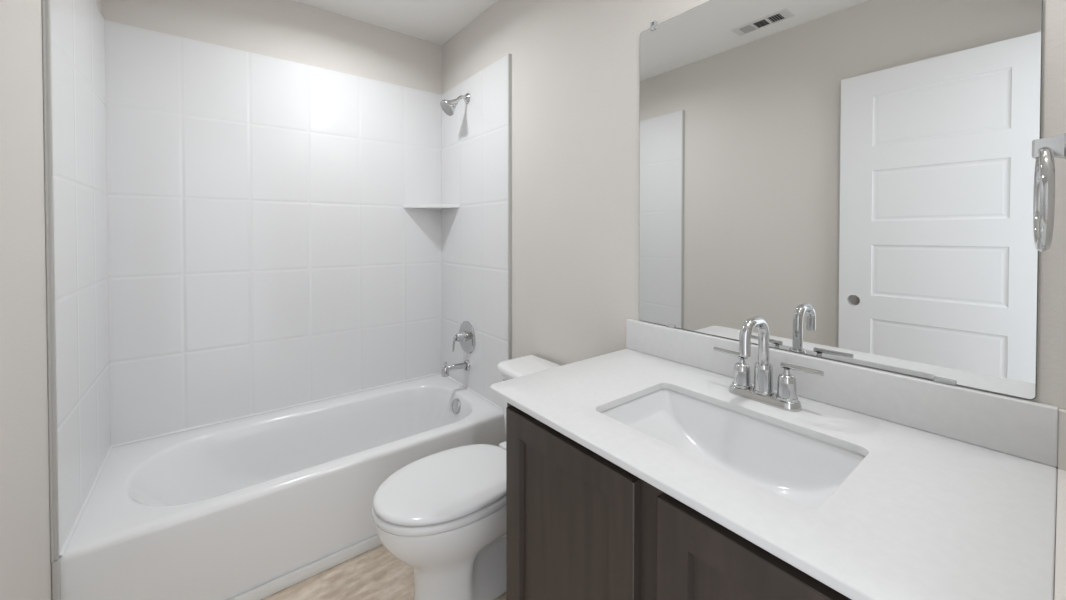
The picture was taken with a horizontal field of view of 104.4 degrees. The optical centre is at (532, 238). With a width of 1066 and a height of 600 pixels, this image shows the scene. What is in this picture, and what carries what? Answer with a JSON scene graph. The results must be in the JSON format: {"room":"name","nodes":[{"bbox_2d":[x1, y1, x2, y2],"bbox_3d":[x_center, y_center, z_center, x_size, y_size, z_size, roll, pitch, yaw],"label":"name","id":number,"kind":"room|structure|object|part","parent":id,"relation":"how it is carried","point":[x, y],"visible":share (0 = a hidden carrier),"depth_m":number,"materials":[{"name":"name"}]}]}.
{"room":"bathroom","nodes":[
{"label":"bathroom","id":0,"kind":"room"},
{"bbox_2d":[0,0,100,599],"bbox_3d":[-1.022,0.022,0.664,0.100,2.440,2.562,-1,1,-38],"label":"wall","id":1,"kind":"structure","parent":0,"point":[25,562],"depth_m":0.96,"materials":[{"name":"white paint"}]},
{"bbox_2d":[101,0,441,94],"bbox_3d":[-1.204,0.002,2.209,1.711,2.440,0.100,-1,1,-38],"label":"wall","id":2,"kind":"structure","parent":0,"point":[289,30],"depth_m":2.12,"materials":[{"name":"white paint"}]},
{"bbox_2d":[261,544,506,599],"bbox_3d":[-0.417,1.275,1.215,1.711,0.080,2.662,-1,1,-38],"label":"floor","id":3,"kind":"structure","parent":0,"point":[374,574],"depth_m":1.48,"materials":[{"name":"wood"}]},
{"bbox_2d":[51,373,505,599],"bbox_3d":[-0.937,1.045,1.880,1.510,0.363,0.763,-1,1,-38],"label":"bathtub","id":4,"kind":"object","parent":3,"relation":"on","point":[227,510],"visible":0.77,"depth_m":1.56,"materials":[{"name":"white plastic"}]},
{"bbox_2d":[42,0,510,562],"bbox_3d":[-0.937,-0.018,1.865,1.511,1.763,0.769,-1,1,-38],"label":"tub surround","id":5,"kind":"object","parent":4,"relation":"on","point":[231,234],"visible":0.99,"depth_m":1.98,"materials":[{"name":"white tile"}]},
{"bbox_3d":[-1.297,-0.009,1.109,0.013,1.761,0.012,-1,1,-38],"label":"edge trim","id":6,"kind":"part","parent":5,"relation":"part of","materials":[{"name":"grey plastic"}]},
{"bbox_3d":[-1.527,-0.011,1.404,0.011,1.760,0.748,-1,1,-38],"label":"panel","id":7,"kind":"part","parent":5,"relation":"part of","materials":[{"name":"white"}]},
{"bbox_3d":[-1.169,-0.022,2.164,1.509,1.760,0.011,-1,1,-38],"label":"panel","id":8,"kind":"part","parent":5,"relation":"part of","materials":[{"name":"white"}]},
{"bbox_2d":[403,205,458,209],"bbox_3d":[-0.605,-0.191,2.445,0.247,0.019,0.235,-1,1,-38],"label":"corner shelf","id":9,"kind":"object","parent":5,"relation":"attached to","point":[405,207],"depth_m":2.45,"materials":[{"name":"white"}]},
{"bbox_2d":[441,93,469,115],"bbox_3d":[-0.431,-0.750,2.286,0.159,0.144,0.093,-1,1,-38],"label":"shower","id":10,"kind":"object","parent":5,"relation":"attached to","point":[448,106],"visible":1,"depth_m":2.26,"materials":[{"name":"silver metal"}]},
{"bbox_3d":[-0.401,-0.778,2.309,0.081,0.052,0.019,-1,1,-38],"label":"shower arm","id":11,"kind":"part","parent":10,"relation":"part of","materials":[{"name":"silver metal"}]},
{"bbox_2d":[441,360,470,376],"bbox_3d":[-0.435,0.717,2.309,0.161,0.075,0.062,-1,1,-38],"label":"tub spout","id":12,"kind":"object","parent":5,"relation":"attached to","point":[465,365],"visible":1,"depth_m":2.29,"materials":[{"name":"silver metal"}]},
{"bbox_2d":[452,321,475,353],"bbox_3d":[-0.411,0.563,2.332,0.092,0.184,0.184,-1,1,-38],"label":"shower valve","id":13,"kind":"object","parent":5,"relation":"attached to","point":[466,335],"visible":1,"depth_m":2.32,"materials":[{"name":"silver metal"}]},
{"bbox_3d":[-0.439,0.588,2.315,0.029,0.090,0.017,0,1,-21],"label":"lever","id":14,"kind":"part","parent":13,"relation":"part of","materials":[{"name":"silver metal"}]},
{"bbox_3d":[-0.345,-0.024,2.324,0.011,1.760,0.748,-1,1,-38],"label":"panel","id":15,"kind":"part","parent":5,"relation":"part of","materials":[{"name":"white"}]},
{"bbox_3d":[-0.116,-0.021,2.028,0.013,1.761,0.012,-1,1,-38],"label":"edge trim","id":16,"kind":"part","parent":5,"relation":"part of","materials":[{"name":"grey plastic"}]},
{"bbox_2d":[228,534,381,599],"bbox_3d":[-0.708,1.208,1.588,1.482,0.044,0.014,-1,1,-38],"label":"trim","id":17,"kind":"structure","parent":4,"relation":"attached to","point":[287,580],"depth_m":1.50,"materials":[{"name":"white paint"}]},
{"bbox_3d":[-0.421,0.924,2.276,0.038,0.084,0.082,-1,1,-38],"label":"overflow plate","id":18,"kind":"part","parent":4,"relation":"part of","materials":[{"name":"silver metal"}]},
{"bbox_2d":[372,355,560,599],"bbox_3d":[-0.176,0.881,1.474,0.765,0.701,0.464,-1,1,-38],"label":"toilet","id":19,"kind":"object","parent":3,"relation":"on","point":[442,514],"visible":0.7,"depth_m":1.30,"materials":[{"name":"white ceramic"}]},
{"bbox_3d":[-0.270,0.841,1.400,0.526,0.027,0.368,-1,1,-38],"label":"seat","id":20,"kind":"part","parent":19,"relation":"part of","materials":[{"name":"white plastic"}]},
{"bbox_3d":[-0.276,0.813,1.396,0.504,0.022,0.362,-1,1,-38],"label":"lid","id":21,"kind":"part","parent":19,"relation":"part of","materials":[{"name":"white plastic"}]},
{"bbox_3d":[-0.226,1.044,1.437,0.624,0.376,0.358,-1,1,-38],"label":"bowl","id":22,"kind":"part","parent":19,"relation":"part of","materials":[{"name":"white ceramic"}]},
{"bbox_3d":[0.048,0.702,1.646,0.198,0.282,0.432,-1,1,-38],"label":"tank","id":23,"kind":"part","parent":19,"relation":"part of","materials":[{"name":"white ceramic"}]},
{"bbox_3d":[0.042,0.545,1.639,0.212,0.032,0.464,-1,1,-38],"label":"tank lid","id":24,"kind":"part","parent":19,"relation":"part of","materials":[{"name":"white ceramic"}]},
{"bbox_2d":[506,403,851,599],"bbox_3d":[0.414,0.824,0.899,0.575,0.832,0.880,-1,1,-38],"label":"vanity cabinet","id":25,"kind":"object","parent":3,"relation":"on","point":[580,525],"visible":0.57,"depth_m":0.79,"materials":[{"name":"brown wood"}]},
{"bbox_3d":[0.062,0.772,0.898,0.019,0.685,0.401,-1,1,-38],"label":"door","id":26,"kind":"part","parent":25,"relation":"part of","materials":[{"name":"brown wood"}]},
{"bbox_3d":[0.338,0.777,0.544,0.019,0.685,0.401,-1,1,-38],"label":"door","id":27,"kind":"part","parent":25,"relation":"part of","materials":[{"name":"brown wood"}]},
{"bbox_2d":[490,319,1065,599],"bbox_3d":[0.406,0.348,0.895,0.588,0.118,0.965,-1,1,-38],"label":"countertop","id":28,"kind":"structure","parent":25,"relation":"on","point":[955,492],"depth_m":0.70,"materials":[{"name":"white stone"}]},
{"bbox_2d":[600,389,864,507],"bbox_3d":[0.383,0.492,0.861,0.329,0.167,0.494,-1,1,-38],"label":"undermount sink","id":29,"kind":"object","parent":28,"relation":"in","point":[804,470],"visible":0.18,"depth_m":0.95,"materials":[{"name":"white ceramic"}]},
{"bbox_2d":[713,316,823,411],"bbox_3d":[0.526,0.286,0.975,0.134,0.206,0.247,-1,1,-38],"label":"faucet","id":30,"kind":"object","parent":28,"relation":"on","point":[786,398],"visible":1,"depth_m":0.98,"materials":[{"name":"silver metal"}]},
{"bbox_3d":[0.508,0.294,1.064,0.012,0.013,0.084,-1,1,-38],"label":"lever","id":31,"kind":"part","parent":30,"relation":"part of","materials":[{"name":"silver metal"}]},
{"bbox_3d":[0.526,0.335,1.041,0.045,0.072,0.045,-1,1,-38],"label":"handle","id":32,"kind":"part","parent":30,"relation":"part of","materials":[{"name":"silver metal"}]},
{"bbox_3d":[0.520,0.247,0.970,0.120,0.128,0.024,-1,1,-38],"label":"spout","id":33,"kind":"part","parent":30,"relation":"part of","materials":[{"name":"silver metal"}]},
{"bbox_3d":[0.558,0.337,1.000,0.045,0.069,0.045,-1,1,-38],"label":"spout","id":34,"kind":"part","parent":30,"relation":"part of","materials":[{"name":"silver metal"}]},
{"bbox_3d":[0.558,0.380,1.001,0.053,0.019,0.163,-1,1,-38],"label":"plate","id":35,"kind":"part","parent":30,"relation":"part of","materials":[{"name":"silver metal"}]},
{"bbox_3d":[0.590,0.336,0.960,0.045,0.072,0.045,-1,1,-38],"label":"handle","id":36,"kind":"part","parent":30,"relation":"part of","materials":[{"name":"silver metal"}]},
{"bbox_3d":[0.608,0.296,0.935,0.012,0.013,0.084,-1,1,-38],"label":"lever","id":37,"kind":"part","parent":30,"relation":"part of","materials":[{"name":"silver metal"}]},
{"bbox_2d":[293,0,496,44],"bbox_3d":[-0.417,-1.244,1.181,1.711,0.080,2.662,-1,1,-38],"label":"ceiling","id":38,"kind":"structure","parent":0,"point":[434,21],"depth_m":2.23,"materials":[{"name":"white paint"}]},
{"bbox_2d":[442,0,1065,593],"bbox_3d":[0.249,0.009,1.653,0.100,2.440,2.562,-1,1,-38],"label":"wall","id":39,"kind":"structure","parent":0,"point":[575,64],"depth_m":1.63,"materials":[{"name":"white paint"}]},
{"bbox_2d":[639,0,1042,399],"bbox_3d":[0.629,-0.212,1.070,0.012,0.998,0.866,-1,1,-38],"label":"wall mirror","id":40,"kind":"object","parent":39,"relation":"attached to","point":[855,178],"visible":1,"depth_m":0.94,"materials":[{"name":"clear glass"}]},
{"bbox_2d":[626,319,1057,466],"bbox_3d":[0.620,0.338,1.082,0.020,0.101,0.933,-1,1,-38],"label":"backsplash","id":41,"kind":"structure","parent":39,"relation":"attached to","point":[1025,429],"depth_m":0.87,"materials":[{"name":"white stone"}]},
{"bbox_3d":[0.370,0.029,0.187,1.511,2.440,0.100,-1,1,-38],"label":"wall","id":42,"kind":"structure","parent":0,"visible":0},
{"bbox_2d":[1032,133,1065,251],"bbox_3d":[0.715,-0.066,0.555,0.144,0.168,0.058,-1,1,-38],"label":"towel ring","id":43,"kind":"object","parent":42,"relation":"attached to","point":[1044,150],"visible":1,"depth_m":0.54,"materials":[{"name":"silver metal"}]},
{"bbox_3d":[0.712,-0.124,0.557,0.048,0.048,0.049,-1,1,-38],"label":"post","id":44,"kind":"part","parent":43,"relation":"part of","materials":[{"name":"silver metal"}]}
]}

